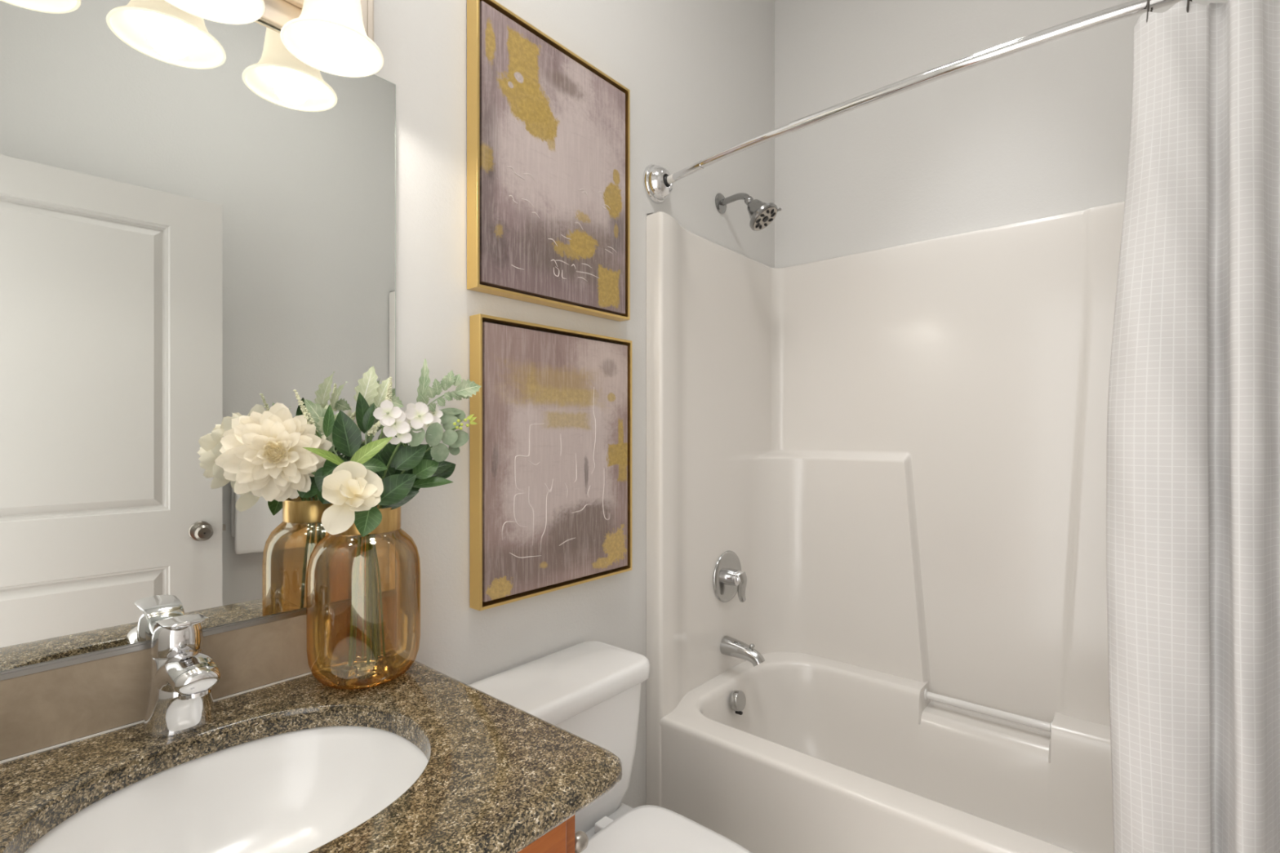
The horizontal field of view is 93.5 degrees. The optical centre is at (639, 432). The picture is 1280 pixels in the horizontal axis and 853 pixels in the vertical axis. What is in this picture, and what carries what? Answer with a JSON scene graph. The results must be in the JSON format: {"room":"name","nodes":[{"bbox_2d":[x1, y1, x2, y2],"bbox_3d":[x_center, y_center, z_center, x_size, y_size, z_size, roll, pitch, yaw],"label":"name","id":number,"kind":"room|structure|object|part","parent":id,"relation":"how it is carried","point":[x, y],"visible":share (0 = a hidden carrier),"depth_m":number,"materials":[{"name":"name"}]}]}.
{"room":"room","nodes":[
{"label":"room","id":0,"kind":"room"},
{"bbox_2d":[373,0,774,808],"bbox_3d":[-0.240,-0.275,1.533,0.100,3.050,2.478,0,0,40],"label":"wall","id":1,"kind":"structure","parent":0,"point":[699,75],"depth_m":1.50,"materials":[{"name":"white paint"}]},
{"bbox_2d":[0,595,396,760],"bbox_3d":[-0.698,0.365,0.902,0.011,0.101,0.693,0,0,40],"label":"backsplash","id":2,"kind":"structure","parent":1,"relation":"attached to","point":[43,709],"depth_m":0.86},
{"bbox_2d":[0,0,396,680],"bbox_3d":[-0.697,-0.180,0.902,0.012,0.988,0.694,0,0,40],"label":"mirror","id":3,"kind":"object","parent":1,"relation":"attached to","point":[197,216],"visible":0.76,"depth_m":0.89,"materials":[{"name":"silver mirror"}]},
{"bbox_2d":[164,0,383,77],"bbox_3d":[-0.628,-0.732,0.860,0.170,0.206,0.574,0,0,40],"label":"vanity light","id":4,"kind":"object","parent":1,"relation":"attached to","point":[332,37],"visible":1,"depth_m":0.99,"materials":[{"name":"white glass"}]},
{"bbox_3d":[-0.621,-0.692,0.854,0.152,0.126,0.152,0,0,40],"label":"lamp shade","id":5,"kind":"part","parent":4,"relation":"part of","materials":[{"name":"white glass"}]},
{"bbox_3d":[-0.687,-0.755,0.909,0.018,0.159,0.574,0,0,40],"label":"plate","id":6,"kind":"part","parent":4,"relation":"part of","materials":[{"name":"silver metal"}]},
{"bbox_3d":[-0.674,-0.755,0.898,0.016,0.071,0.538,0,0,40],"label":"raised plate","id":7,"kind":"part","parent":4,"relation":"part of","materials":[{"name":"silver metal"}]},
{"bbox_3d":[-0.505,-0.692,0.992,0.152,0.126,0.152,0,0,40],"label":"lamp shade","id":8,"kind":"part","parent":4,"relation":"part of","materials":[{"name":"white glass"}]},
{"bbox_3d":[-0.505,-0.669,0.992,0.063,0.061,0.063,0,0,40],"label":"bulb","id":9,"kind":"part","parent":4,"relation":"part of","materials":[{"name":"white glass"}]},
{"bbox_2d":[466,0,630,321],"bbox_3d":[-0.200,-0.622,1.470,0.037,0.629,0.492,0,0,40],"label":"painting","id":10,"kind":"object","parent":1,"relation":"attached to","point":[548,131],"visible":1,"depth_m":1.41,"materials":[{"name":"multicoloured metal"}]},
{"bbox_2d":[469,313,631,610],"bbox_3d":[-0.195,0.064,1.476,0.037,0.630,0.494,0,0,40],"label":"painting","id":11,"kind":"object","parent":1,"relation":"attached to","point":[550,441],"visible":1,"depth_m":1.42,"materials":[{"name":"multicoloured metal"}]},
{"bbox_2d":[715,192,781,231],"bbox_3d":[0.358,-0.743,2.005,0.207,0.154,0.104,0,0,40],"label":"showerhead","id":12,"kind":"object","parent":1,"relation":"attached to","point":[762,214],"visible":1,"depth_m":1.97,"materials":[{"name":"grey metal"}]},
{"bbox_3d":[0.322,-0.783,2.032,0.118,0.038,0.026,0,0,40],"label":"arm","id":13,"kind":"part","parent":12,"relation":"part of","materials":[{"name":"grey metal"}]},
{"bbox_2d":[643,0,1182,204],"bbox_3d":[0.639,-0.738,1.309,1.539,0.112,0.188,0,0,36],"label":"curtain rod","id":14,"kind":"object","parent":1,"relation":"attached to","point":[658,182],"visible":1,"depth_m":1.25,"materials":[{"name":"silver metal"}]},
{"bbox_2d":[1146,0,1152,22],"bbox_3d":[0.877,-0.722,1.035,0.036,0.066,0.009,0,0,-33],"label":"curtain hook","id":15,"kind":"object","parent":14,"relation":"hanging from","point":[1148,1],"visible":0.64,"depth_m":1.02,"materials":[{"name":"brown metal"}]},
{"bbox_2d":[1186,0,1191,12],"bbox_3d":[0.919,-0.722,1.006,0.036,0.066,0.009,0,0,-33],"label":"curtain hook","id":16,"kind":"object","parent":14,"relation":"hanging from","point":[1188,1],"visible":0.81,"depth_m":1.00,"materials":[{"name":"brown metal"}]},
{"bbox_2d":[1106,0,1279,852],"bbox_3d":[0.993,0.216,0.946,0.405,1.867,0.114,0,0,27],"label":"shower curtain","id":17,"kind":"object","parent":14,"relation":"hanging from","point":[1193,511],"visible":1,"depth_m":0.99,"materials":[{"name":"white fabric"}]},
{"bbox_2d":[774,0,1227,267],"bbox_3d":[1.149,-0.275,1.919,1.530,3.050,0.100,0,0,40],"label":"wall","id":18,"kind":"structure","parent":0,"point":[1043,131],"depth_m":1.99,"materials":[{"name":"white paint"}]},
{"bbox_3d":[0.384,1.275,1.009,1.730,0.050,2.478,0,0,40],"label":"floor","id":19,"kind":"structure","parent":0,"visible":0},
{"bbox_2d":[518,814,574,852],"bbox_3d":[-0.490,0.850,0.704,0.582,0.800,0.672,0,0,40],"label":"vanity cabinet","id":20,"kind":"object","parent":19,"relation":"on","point":[561,839],"visible":0.12,"depth_m":0.76,"materials":[{"name":"brown wood"}]},
{"bbox_2d":[0,647,622,852],"bbox_3d":[-0.469,0.433,0.707,0.612,0.034,0.704,0,0,40],"label":"countertop","id":21,"kind":"structure","parent":20,"relation":"on","point":[498,776],"depth_m":0.76,"materials":[{"name":"stone"}]},
{"bbox_2d":[142,613,221,737],"bbox_3d":[-0.637,0.340,0.843,0.145,0.156,0.081,0,0,40],"label":"faucet","id":22,"kind":"object","parent":21,"relation":"on","point":[184,677],"visible":1,"depth_m":0.83,"materials":[{"name":"silver metal"}]},
{"bbox_3d":[-0.668,0.294,0.870,0.055,0.046,0.060,0,0,40],"label":"handle","id":23,"kind":"part","parent":22,"relation":"part of","materials":[{"name":"silver metal"}]},
{"bbox_3d":[-0.658,0.286,0.861,0.091,0.049,0.052,0,0,40],"label":"lever","id":24,"kind":"part","parent":22,"relation":"part of","materials":[{"name":"silver metal"}]},
{"bbox_3d":[-0.635,0.351,0.842,0.141,0.089,0.065,0,0,40],"label":"spout","id":25,"kind":"part","parent":22,"relation":"part of","materials":[{"name":"silver metal"}]},
{"bbox_2d":[24,725,428,852],"bbox_3d":[-0.468,0.523,0.720,0.402,0.145,0.450,0,0,40],"label":"sink","id":26,"kind":"object","parent":21,"relation":"in","point":[300,791],"visible":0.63,"depth_m":0.85,"materials":[{"name":"white ceramic"}]},
{"bbox_2d":[306,504,420,689],"bbox_3d":[-0.466,0.271,1.023,0.176,0.292,0.176,0,0,40],"label":"vase","id":27,"kind":"object","parent":21,"relation":"on","point":[361,675],"visible":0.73,"depth_m":1.05,"materials":[{"name":"orange glass"}]},
{"bbox_2d":[214,402,360,666],"bbox_3d":[-0.548,0.170,0.943,0.198,0.436,0.088,0,0,-21],"label":"dahlia","id":28,"kind":"object","parent":27,"relation":"in","point":[265,455],"visible":0.96,"depth_m":0.92,"materials":[{"name":"beige plant"}]},
{"bbox_3d":[-0.521,0.210,0.979,0.123,0.356,0.012,0,0,-31],"label":"stem","id":29,"kind":"part","parent":28,"relation":"part of","materials":[{"name":"green plant"}]},
{"bbox_2d":[293,389,357,663],"bbox_3d":[-0.514,0.160,0.990,0.100,0.456,0.013,0,0,-40],"label":"stem","id":30,"kind":"object","parent":27,"relation":"in","point":[303,410],"visible":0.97,"depth_m":0.97,"materials":[{"name":"green plant"}]},
{"bbox_3d":[-0.504,0.187,0.996,0.076,0.402,0.004,0,0,-36],"label":"stem","id":31,"kind":"part","parent":30,"relation":"part of","materials":[{"name":"green plant"}]},
{"bbox_2d":[304,399,361,662],"bbox_3d":[-0.507,0.168,0.997,0.085,0.441,0.020,0,0,-32],"label":"dusty miller","id":32,"kind":"object","parent":27,"relation":"in","point":[317,412],"visible":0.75,"depth_m":0.99,"materials":[{"name":"green plant"}]},
{"bbox_3d":[-0.497,0.187,1.008,0.055,0.402,0.006,0,0,-33],"label":"stem","id":33,"kind":"part","parent":32,"relation":"part of","materials":[{"name":"green plant"}]},
{"bbox_2d":[302,391,392,660],"bbox_3d":[-0.473,0.161,0.963,0.075,0.455,0.134,0,0,40],"label":"branch","id":34,"kind":"object","parent":27,"relation":"in","point":[346,435],"visible":0.87,"depth_m":0.96,"materials":[{"name":"green plant"}]},
{"bbox_3d":[-0.463,0.219,1.003,0.012,0.338,0.054,0,0,25],"label":"stem","id":35,"kind":"part","parent":34,"relation":"part of","materials":[{"name":"green plant"}]},
{"bbox_2d":[321,461,383,664],"bbox_3d":[-0.435,0.216,0.944,0.069,0.343,0.144,0,0,6],"label":"flower","id":36,"kind":"object","parent":27,"relation":"in","point":[351,487],"visible":1,"depth_m":0.92,"materials":[{"name":"beige plant"}]},
{"bbox_3d":[-0.453,0.240,0.978,0.010,0.295,0.083,0,0,-8],"label":"stem","id":37,"kind":"part","parent":36,"relation":"part of","materials":[{"name":"green plant"}]},
{"bbox_2d":[366,421,381,660],"bbox_3d":[-0.451,0.182,1.016,0.030,0.411,0.030,0,0,40],"label":"stem","id":38,"kind":"object","parent":27,"relation":"in","point":[374,429],"visible":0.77,"depth_m":1.02,"materials":[{"name":"green plant"}]},
{"bbox_3d":[-0.455,0.195,1.015,0.009,0.386,0.026,0,0,-17],"label":"stem","id":39,"kind":"part","parent":38,"relation":"part of","materials":[{"name":"green plant"}]},
{"bbox_2d":[368,477,381,657],"bbox_3d":[-0.429,0.168,1.056,0.092,0.440,0.014,0,0,-41],"label":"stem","id":40,"kind":"object","parent":27,"relation":"in","point":[380,477],"visible":0.11,"depth_m":1.03,"materials":[{"name":"green plant"}]},
{"bbox_2d":[297,442,455,656],"bbox_3d":[-0.425,0.197,1.022,0.264,0.382,0.085,0,0,-42],"label":"leafy branch","id":41,"kind":"object","parent":27,"relation":"in","point":[422,471],"visible":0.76,"depth_m":1.03,"materials":[{"name":"green plant"}]},
{"bbox_3d":[-0.437,0.211,1.049,0.062,0.354,0.011,0,0,-28],"label":"stem","id":42,"kind":"part","parent":41,"relation":"part of","materials":[{"name":"green plant"}]},
{"bbox_2d":[353,365,404,659],"bbox_3d":[-0.454,0.136,1.050,0.082,0.504,0.034,0,0,-24],"label":"dusty miller","id":43,"kind":"object","parent":27,"relation":"in","point":[368,385],"visible":0.55,"depth_m":1.04,"materials":[{"name":"green plant"}]},
{"bbox_3d":[-0.473,0.172,1.036,0.007,0.431,0.024,0,0,-8],"label":"stem","id":44,"kind":"part","parent":43,"relation":"part of","materials":[{"name":"green plant"}]},
{"bbox_2d":[368,377,392,659],"bbox_3d":[-0.448,0.146,1.035,0.042,0.484,0.013,0,0,-34],"label":"stem","id":45,"kind":"object","parent":27,"relation":"in","point":[388,397],"visible":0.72,"depth_m":1.04,"materials":[{"name":"green plant"}]},
{"bbox_3d":[-0.451,0.172,1.034,0.035,0.431,0.004,0,0,-31],"label":"stem","id":46,"kind":"part","parent":45,"relation":"part of","materials":[{"name":"green plant"}]},
{"bbox_2d":[373,358,430,641],"bbox_3d":[-0.427,0.127,1.067,0.107,0.522,0.015,0,0,-37],"label":"dusty miller","id":47,"kind":"object","parent":27,"relation":"in","point":[424,380],"visible":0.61,"depth_m":1.09,"materials":[{"name":"green plant"}]},
{"bbox_2d":[369,400,443,659],"bbox_3d":[-0.396,0.167,1.039,0.130,0.442,0.062,0,0,-40],"label":"sprig","id":48,"kind":"object","parent":27,"relation":"in","point":[397,423],"visible":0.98,"depth_m":1.02,"materials":[{"name":"white plant"}]},
{"bbox_3d":[-0.430,0.192,1.032,0.063,0.393,0.004,0,0,-13],"label":"stem","id":49,"kind":"part","parent":48,"relation":"part of","materials":[{"name":"green plant"}]},
{"bbox_2d":[373,408,476,657],"bbox_3d":[-0.378,0.171,1.079,0.051,0.434,0.181,0,0,44],"label":"branch","id":50,"kind":"object","parent":27,"relation":"in","point":[451,420],"visible":0.95,"depth_m":1.08,"materials":[{"name":"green plant"}]},
{"bbox_2d":[373,370,481,656],"bbox_3d":[-0.381,0.137,1.086,0.192,0.502,0.022,0,0,-30],"label":"dusty miller","id":51,"kind":"object","parent":27,"relation":"in","point":[464,388],"visible":0.94,"depth_m":1.10,"materials":[{"name":"green plant"}]},
{"bbox_3d":[-0.402,0.155,1.078,0.149,0.466,0.012,0,0,-35],"label":"stem","id":52,"kind":"part","parent":51,"relation":"part of","materials":[{"name":"green plant"}]},
{"bbox_2d":[574,831,588,852],"bbox_3d":[-0.099,0.590,0.854,0.040,0.040,0.059,0,0,40],"label":"paper holder","id":53,"kind":"object","parent":20,"relation":"attached to","point":[581,840],"visible":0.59,"depth_m":0.86,"materials":[{"name":"silver metal"}]},
{"bbox_2d":[468,640,751,852],"bbox_3d":[-0.010,0.894,1.158,0.714,0.711,0.502,0,0,40],"label":"toilet","id":54,"kind":"object","parent":19,"relation":"on","point":[590,691],"visible":0.57,"depth_m":1.30,"materials":[{"name":"white ceramic"}]},
{"bbox_3d":[-0.203,0.562,1.320,0.212,0.046,0.502,0,0,40],"label":"tank lid","id":55,"kind":"part","parent":54,"relation":"part of","materials":[{"name":"white ceramic"}]},
{"bbox_3d":[-0.206,0.732,1.322,0.192,0.292,0.474,0,0,40],"label":"tank","id":56,"kind":"part","parent":54,"relation":"part of","materials":[{"name":"white ceramic"}]},
{"bbox_3d":[0.003,1.060,1.147,0.670,0.380,0.356,0,0,40],"label":"bowl","id":57,"kind":"part","parent":54,"relation":"part of","materials":[{"name":"white ceramic"}]},
{"bbox_3d":[0.079,0.840,1.083,0.481,0.022,0.372,0,0,40],"label":"seat","id":58,"kind":"part","parent":54,"relation":"part of","materials":[{"name":"white plastic"}]},
{"bbox_2d":[646,201,1124,852],"bbox_3d":[0.857,0.306,1.577,1.521,1.888,0.797,0,0,40],"label":"bathtub","id":59,"kind":"object","parent":19,"relation":"on","point":[900,451],"visible":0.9,"depth_m":1.89,"materials":[{"name":"white plastic"}]},
{"bbox_2d":[713,551,746,602],"bbox_3d":[0.327,0.496,2.047,0.073,0.175,0.175,0,0,40],"label":"shower valve","id":60,"kind":"object","parent":59,"relation":"attached to","point":[729,579],"visible":1,"depth_m":2.03,"materials":[{"name":"grey metal"}]},
{"bbox_3d":[0.329,0.496,2.046,0.055,0.058,0.058,0,0,40],"label":"handle","id":61,"kind":"part","parent":60,"relation":"part of","materials":[{"name":"silver metal"}]},
{"bbox_3d":[0.341,0.525,2.036,0.037,0.102,0.050,0,0,40],"label":"lever","id":62,"kind":"part","parent":60,"relation":"part of","materials":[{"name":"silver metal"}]},
{"bbox_2d":[728,689,746,715],"bbox_3d":[0.317,0.876,1.954,0.035,0.073,0.063,0,0,40],"label":"overflow cover","id":63,"kind":"object","parent":59,"relation":"attached to","point":[737,700],"visible":1,"depth_m":1.94,"materials":[{"name":"grey metal"}]},
{"bbox_2d":[720,635,764,666],"bbox_3d":[0.348,0.735,2.013,0.150,0.073,0.062,0,0,40],"label":"tub spout","id":64,"kind":"object","parent":59,"relation":"attached to","point":[731,646],"visible":1,"depth_m":2.00,"materials":[{"name":"grey metal"}]},
{"bbox_3d":[0.371,0.715,1.993,0.018,0.026,0.018,0,0,40],"label":"diverter knob","id":65,"kind":"part","parent":64,"relation":"part of","materials":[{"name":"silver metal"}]},
{"bbox_2d":[659,652,1114,852],"bbox_3d":[0.858,1.035,1.573,1.506,0.430,0.791,0,0,40],"label":"tub","id":66,"kind":"object","parent":59,"relation":"in","point":[825,753],"depth_m":1.70,"materials":[{"name":"white plastic"}]},
{"bbox_3d":[1.056,0.850,1.840,0.344,0.036,0.036,0,0,40],"label":"hand rail","id":67,"kind":"part","parent":59,"relation":"part of","materials":[{"name":"white plastic"}]}
]}

